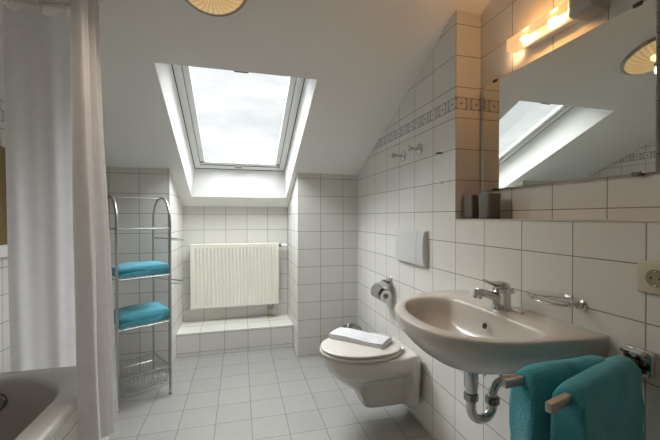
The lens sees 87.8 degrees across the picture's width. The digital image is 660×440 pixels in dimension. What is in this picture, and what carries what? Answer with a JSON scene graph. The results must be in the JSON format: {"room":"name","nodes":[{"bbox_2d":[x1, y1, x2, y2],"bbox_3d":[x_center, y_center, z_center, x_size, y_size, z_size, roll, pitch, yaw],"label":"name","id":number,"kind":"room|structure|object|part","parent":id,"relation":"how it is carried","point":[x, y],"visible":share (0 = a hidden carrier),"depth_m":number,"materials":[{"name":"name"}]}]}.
{"room":"bathroom","nodes":[
{"label":"bathroom","id":0,"kind":"room"},
{"bbox_2d":[0,97,10,372],"bbox_3d":[-1.622,-0.089,0.994,0.150,2.530,4.650,0,0,-15],"label":"wall","id":1,"kind":"structure","parent":0,"point":[4,297],"depth_m":1.86,"materials":[{"name":"tile"}]},
{"bbox_2d":[0,146,6,244],"bbox_3d":[-1.771,-0.130,1.903,0.026,0.524,0.555,0,0,-15],"label":"bamboo blind","id":2,"kind":"object","parent":1,"relation":"attached to","point":[3,203],"visible":0.12,"depth_m":1.83,"materials":[{"name":"brown wood"}]},
{"bbox_2d":[0,245,7,256],"bbox_3d":[-1.766,0.164,1.904,0.035,0.061,0.620,0,0,-15],"label":"trim","id":3,"kind":"structure","parent":1,"relation":"attached to","point":[3,248],"depth_m":1.81,"materials":[{"name":"white plastic"}]},
{"bbox_2d":[0,0,100,9],"bbox_3d":[-0.937,-0.918,0.125,0.736,0.130,2.633,0,0,-15],"label":"shower rail","id":4,"kind":"object","parent":1,"relation":"attached to","point":[15,1],"visible":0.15,"depth_m":1.41,"materials":[{"name":"white plastic"}]},
{"bbox_2d":[3,0,118,439],"bbox_3d":[-1.038,-0.039,1.391,0.560,1.735,0.259,0,1,27],"label":"shower curtain","id":5,"kind":"object","parent":4,"relation":"hanging from","point":[61,313],"visible":0.96,"depth_m":1.41,"materials":[{"name":"fabric"}]},
{"bbox_2d":[106,167,356,375],"bbox_3d":[-0.950,0.371,3.144,2.244,1.577,0.841,0,0,-15],"label":"wall","id":6,"kind":"structure","parent":0,"point":[318,225],"depth_m":2.94,"materials":[{"name":"tile"}]},
{"bbox_2d":[176,314,292,357],"bbox_3d":[-0.860,1.059,3.183,0.990,0.200,0.369,0,0,-15],"label":"ledge","id":7,"kind":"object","parent":6,"relation":"attached to","point":[243,334],"depth_m":3.04,"materials":[{"name":"tile"}]},
{"bbox_2d":[154,62,317,197],"bbox_3d":[-0.657,-0.613,2.513,0.852,0.815,1.380,0,0,-15],"label":"trim","id":8,"kind":"structure","parent":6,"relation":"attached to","point":[201,182],"depth_m":3.03,"materials":[{"name":"white paint"}]},
{"bbox_2d":[190,243,286,317],"bbox_3d":[-0.863,0.591,3.315,0.896,0.733,0.107,0,0,-15],"label":"radiator","id":9,"kind":"object","parent":6,"relation":"attached to","point":[229,274],"visible":1,"depth_m":3.25,"materials":[{"name":"white metal"}]},
{"bbox_3d":[-1.291,0.529,3.185,0.003,0.581,0.074,0,0,-15],"label":"panel","id":10,"kind":"part","parent":9,"relation":"part of","materials":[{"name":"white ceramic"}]},
{"bbox_2d":[190,243,278,245],"bbox_3d":[-0.901,0.233,3.286,0.810,0.015,0.077,0,0,-15],"label":"grille","id":11,"kind":"object","parent":9,"relation":"attached to","point":[228,244],"depth_m":3.28,"materials":[{"name":"white metal"}]},
{"bbox_2d":[0,0,490,206],"bbox_3d":[-0.384,-0.778,1.263,2.783,1.609,4.950,0,0,-15],"label":"ceiling","id":12,"kind":"structure","parent":0,"point":[364,56],"depth_m":1.78,"materials":[{"name":"paint"}]},
{"bbox_2d":[185,0,246,16],"bbox_3d":[-0.481,-0.966,1.398,0.304,0.151,0.282,0,0,-15],"label":"ceiling lamp","id":13,"kind":"object","parent":12,"relation":"attached to","point":[218,8],"visible":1,"depth_m":1.45,"materials":[{"name":"beige"}]},
{"bbox_2d":[171,64,304,171],"bbox_3d":[-0.662,-0.753,2.558,0.830,0.598,1.297,0,0,-15],"label":"window","id":14,"kind":"structure","parent":12,"relation":"attached to","point":[182,74],"depth_m":2.63,"materials":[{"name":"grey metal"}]},
{"bbox_2d":[109,347,434,439],"bbox_3d":[-0.384,1.234,1.279,2.783,0.120,4.950,0,0,-15],"label":"floor","id":15,"kind":"structure","parent":0,"point":[268,394],"depth_m":2.13,"materials":[{"name":"tile"}]},
{"bbox_2d":[0,366,108,439],"bbox_3d":[-1.078,0.904,0.587,0.691,0.550,1.722,0,0,-15],"label":"bathtub","id":16,"kind":"object","parent":15,"relation":"on","point":[38,404],"visible":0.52,"depth_m":1.32,"materials":[{"name":"white ceramic"}]},
{"bbox_3d":[-1.281,0.703,1.315,0.068,0.068,0.022,0,0,-15],"label":"overflow knob","id":17,"kind":"part","parent":16,"relation":"part of","materials":[{"name":"silver metal"}]},
{"bbox_2d":[107,195,184,412],"bbox_3d":[-1.256,0.501,2.335,0.435,1.328,0.346,0,1,-45],"label":"shelf rack","id":18,"kind":"object","parent":15,"relation":"on","point":[116,228],"visible":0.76,"depth_m":2.28,"materials":[{"name":"silver metal"}]},
{"bbox_3d":[-1.403,0.497,2.190,0.017,1.316,0.340,0,1,-45],"label":"arched frame","id":19,"kind":"part","parent":18,"relation":"part of","materials":[{"name":"silver metal"}]},
{"bbox_3d":[-1.292,-0.148,2.294,0.310,0.006,0.006,0,1,-45],"label":"rail","id":20,"kind":"part","parent":18,"relation":"part of","materials":[{"name":"silver metal"}]},
{"bbox_3d":[-1.292,0.056,2.295,0.320,0.011,0.334,0,1,-45],"label":"wire shelf","id":21,"kind":"part","parent":18,"relation":"part of","materials":[{"name":"silver metal"}]},
{"bbox_2d":[111,261,168,277],"bbox_3d":[-1.268,0.319,2.286,0.321,0.074,0.240,0,1,-45],"label":"folded towel","id":22,"kind":"object","parent":18,"relation":"on","point":[128,269],"visible":0.88,"depth_m":2.20,"materials":[{"name":"blue fabric"}]},
{"bbox_3d":[-1.292,0.366,2.298,0.320,0.011,0.334,0,1,-45],"label":"wire shelf","id":23,"kind":"part","parent":18,"relation":"part of","materials":[{"name":"silver metal"}]},
{"bbox_2d":[113,302,168,328],"bbox_3d":[-1.265,0.621,2.291,0.322,0.090,0.240,0,1,-45],"label":"folded towel","id":24,"kind":"object","parent":18,"relation":"on","point":[138,314],"visible":0.82,"depth_m":2.22,"materials":[{"name":"blue fabric"}]},
{"bbox_3d":[-1.292,0.676,2.300,0.320,0.011,0.334,0,1,-45],"label":"wire shelf","id":25,"kind":"part","parent":18,"relation":"part of","materials":[{"name":"silver metal"}]},
{"bbox_2d":[119,352,169,396],"bbox_3d":[-1.292,1.028,2.303,0.319,0.113,0.332,0,1,-45],"label":"wire basket","id":26,"kind":"object","parent":18,"relation":"on","point":[129,378],"depth_m":2.30,"materials":[{"name":"silver metal"}]},
{"bbox_3d":[-1.292,1.091,2.303,0.310,0.008,0.331,0,1,-45],"label":"rail","id":27,"kind":"part","parent":18,"relation":"part of","materials":[{"name":"silver metal"}]},
{"bbox_3d":[-1.183,0.495,2.408,0.017,1.316,0.340,0,1,-45],"label":"arched frame","id":28,"kind":"part","parent":18,"relation":"part of","materials":[{"name":"silver metal"}]},
{"bbox_2d":[343,323,361,330],"bbox_3d":[0.174,0.992,2.753,0.174,0.341,0.174,0,1,-35],"label":"pedal bin","id":29,"kind":"object","parent":15,"relation":"on","point":[349,325],"visible":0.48,"depth_m":2.72,"materials":[{"name":"silver metal"}]},
{"bbox_2d":[357,0,659,439],"bbox_3d":[0.760,-0.094,1.622,0.290,2.530,4.650,0,0,-15],"label":"wall","id":30,"kind":"structure","parent":0,"point":[442,110],"depth_m":1.58,"materials":[{"name":"tile"}]},
{"bbox_2d":[320,332,420,407],"bbox_3d":[0.218,0.888,1.994,0.569,0.363,0.390,0,0,-15],"label":"toilet","id":31,"kind":"object","parent":30,"relation":"attached to","point":[390,375],"visible":0.89,"depth_m":1.88,"materials":[{"name":"grey ceramic"}]},
{"bbox_2d":[329,327,391,348],"bbox_3d":[0.177,0.691,2.023,0.353,0.046,0.142,0,1,30],"label":"folded towel","id":32,"kind":"object","parent":31,"relation":"on","point":[350,335],"visible":1,"depth_m":1.99,"materials":[{"name":"white fabric"}]},
{"bbox_3d":[0.168,0.739,1.979,0.459,0.018,0.380,0,0,-15],"label":"seat","id":33,"kind":"part","parent":31,"relation":"part of","materials":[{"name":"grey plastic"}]},
{"bbox_3d":[0.169,0.717,1.979,0.453,0.021,0.374,0,0,-15],"label":"lid","id":34,"kind":"part","parent":31,"relation":"part of","materials":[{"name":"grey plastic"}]},
{"bbox_2d":[371,276,392,298],"bbox_3d":[0.356,0.454,2.352,0.122,0.139,0.151,0,0,-15],"label":"paper holder","id":35,"kind":"object","parent":30,"relation":"attached to","point":[376,287],"visible":0.95,"depth_m":2.33,"materials":[{"name":"silver metal"}]},
{"bbox_2d":[378,288,390,307],"bbox_3d":[0.361,0.530,2.343,0.084,0.122,0.100,0,0,-15],"label":"toilet roll","id":36,"kind":"object","parent":35,"relation":"on","point":[382,292],"visible":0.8,"depth_m":2.30,"materials":[{"name":"white paper"}]},
{"bbox_2d":[391,151,405,160],"bbox_3d":[0.428,-0.404,2.153,0.080,0.063,0.063,0,0,-15],"label":"robe hook","id":37,"kind":"object","parent":30,"relation":"attached to","point":[402,155],"visible":1,"depth_m":2.14,"materials":[{"name":"silver metal"}]},
{"bbox_2d":[396,229,427,268],"bbox_3d":[0.481,0.163,2.047,0.034,0.210,0.344,0,0,-15],"label":"flush plate","id":38,"kind":"object","parent":30,"relation":"attached to","point":[411,245],"visible":1,"depth_m":1.99,"materials":[{"name":"grey plastic"}]},
{"bbox_2d":[406,143,422,153],"bbox_3d":[0.478,-0.408,1.962,0.080,0.063,0.063,0,0,-15],"label":"robe hook","id":39,"kind":"object","parent":30,"relation":"attached to","point":[419,147],"visible":1,"depth_m":1.95,"materials":[{"name":"silver metal"}]},
{"bbox_2d":[464,372,512,423],"bbox_3d":[0.591,0.604,1.217,0.246,0.229,0.084,0,0,-15],"label":"trap","id":40,"kind":"object","parent":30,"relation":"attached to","point":[471,380],"visible":0.81,"depth_m":1.20,"materials":[{"name":"silver metal"}]},
{"bbox_2d":[394,290,609,374],"bbox_3d":[0.471,0.416,1.208,0.482,0.188,0.644,0,0,-15],"label":"washbasin","id":41,"kind":"object","parent":30,"relation":"attached to","point":[461,331],"visible":0.94,"depth_m":1.03,"materials":[{"name":"grey ceramic"}]},
{"bbox_2d":[473,279,514,310],"bbox_3d":[0.592,0.267,1.236,0.171,0.110,0.068,0,0,-15],"label":"faucet","id":42,"kind":"object","parent":41,"relation":"on","point":[500,296],"visible":1,"depth_m":1.22,"materials":[{"name":"silver metal"}]},
{"bbox_3d":[0.569,0.276,1.230,0.097,0.068,0.044,0,0,-15],"label":"spout","id":43,"kind":"part","parent":42,"relation":"part of","materials":[{"name":"silver metal"}]},
{"bbox_3d":[0.601,0.234,1.238,0.103,0.044,0.060,0,0,-15],"label":"lever","id":44,"kind":"part","parent":42,"relation":"part of","materials":[{"name":"silver metal"}]},
{"bbox_2d":[512,309,524,313],"bbox_3d":[0.656,0.319,1.196,0.018,0.006,0.040,0,0,-15],"label":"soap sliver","id":45,"kind":"object","parent":41,"relation":"on","point":[514,310],"visible":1,"depth_m":1.19,"materials":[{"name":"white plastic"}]},
{"bbox_2d":[506,0,608,52],"bbox_3d":[0.808,-0.711,1.247,0.086,0.079,0.346,0,0,-15],"label":"lamp","id":46,"kind":"object","parent":30,"relation":"attached to","point":[568,13],"visible":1,"depth_m":1.21,"materials":[{"name":"clear glass"},{"name":"grey metal"},{"name":"glowing bulb"}]},
{"bbox_3d":[0.781,-0.711,1.280,0.052,0.046,0.268,0,0,-15],"label":"lamp shade","id":47,"kind":"part","parent":46,"relation":"part of","materials":[{"name":"white"}]},
{"bbox_2d":[455,219,659,222],"bbox_3d":[0.974,0.007,0.510,0.144,0.007,2.390,0,0,-15],"label":"trim","id":48,"kind":"structure","parent":30,"relation":"attached to","point":[549,220],"depth_m":1.10,"materials":[{"name":"grey"}]},
{"bbox_2d":[463,195,478,218],"bbox_3d":[0.675,-0.061,1.619,0.072,0.110,0.072,0,0,-15],"label":"tumbler","id":49,"kind":"object","parent":48,"relation":"on","point":[470,202],"visible":0.73,"depth_m":1.59,"materials":[{"name":"grey plastic"}]},
{"bbox_2d":[478,193,500,218],"bbox_3d":[0.702,-0.061,1.510,0.072,0.110,0.072,0,0,-15],"label":"tumbler","id":50,"kind":"object","parent":48,"relation":"on","point":[489,203],"visible":1,"depth_m":1.48,"materials":[{"name":"grey metal"}]},
{"bbox_2d":[531,295,587,310],"bbox_3d":[0.695,0.254,1.075,0.116,0.037,0.176,0,0,-15],"label":"soap dish","id":51,"kind":"object","parent":30,"relation":"attached to","point":[582,305],"visible":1,"depth_m":1.03,"materials":[{"name":"silver metal"}]},
{"bbox_2d":[484,0,658,190],"bbox_3d":[0.829,-0.385,1.298,0.020,0.506,0.700,0,0,-15],"label":"mirror","id":52,"kind":"object","parent":30,"relation":"attached to","point":[587,107],"visible":1,"depth_m":1.17,"materials":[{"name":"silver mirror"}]},
{"bbox_2d":[501,344,655,413],"bbox_3d":[0.611,0.363,0.790,0.435,0.064,0.120,0,0,-20],"label":"towel holder","id":53,"kind":"object","parent":30,"relation":"attached to","point":[644,359],"visible":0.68,"depth_m":0.85,"materials":[{"name":"silver metal"}]},
{"bbox_2d":[509,355,605,439],"bbox_3d":[0.561,0.536,0.820,0.262,0.404,0.086,0,0,-15],"label":"towel","id":54,"kind":"object","parent":53,"relation":"hanging from","point":[528,417],"visible":0.59,"depth_m":0.78,"materials":[{"name":"teal fabric"}]},
{"bbox_3d":[0.580,0.364,0.832,0.405,0.020,0.014,0,0,-19],"label":"arm","id":55,"kind":"part","parent":53,"relation":"part of","materials":[{"name":"brown metal"}]},
{"bbox_3d":[0.601,0.365,0.770,0.408,0.020,0.014,0,1,-30],"label":"arm","id":56,"kind":"part","parent":53,"relation":"part of","materials":[{"name":"brown wood"}]},
{"bbox_2d":[550,355,644,439],"bbox_3d":[0.620,0.548,0.792,0.320,0.421,0.085,0,1,-33],"label":"towel","id":57,"kind":"object","parent":53,"relation":"hanging from","point":[607,403],"visible":0.97,"depth_m":0.75,"materials":[{"name":"teal fabric"}]},
{"bbox_3d":[0.796,0.362,0.883,0.018,0.064,0.067,0,0,-15],"label":"wall plate","id":58,"kind":"part","parent":53,"relation":"part of","materials":[{"name":"silver metal"}]},
{"bbox_2d":[637,260,659,294],"bbox_3d":[0.806,0.144,0.848,0.016,0.082,0.083,0,0,-15],"label":"power socket","id":59,"kind":"object","parent":30,"relation":"attached to","point":[648,272],"visible":1,"depth_m":0.86,"materials":[{"name":"beige plastic"}]}
]}

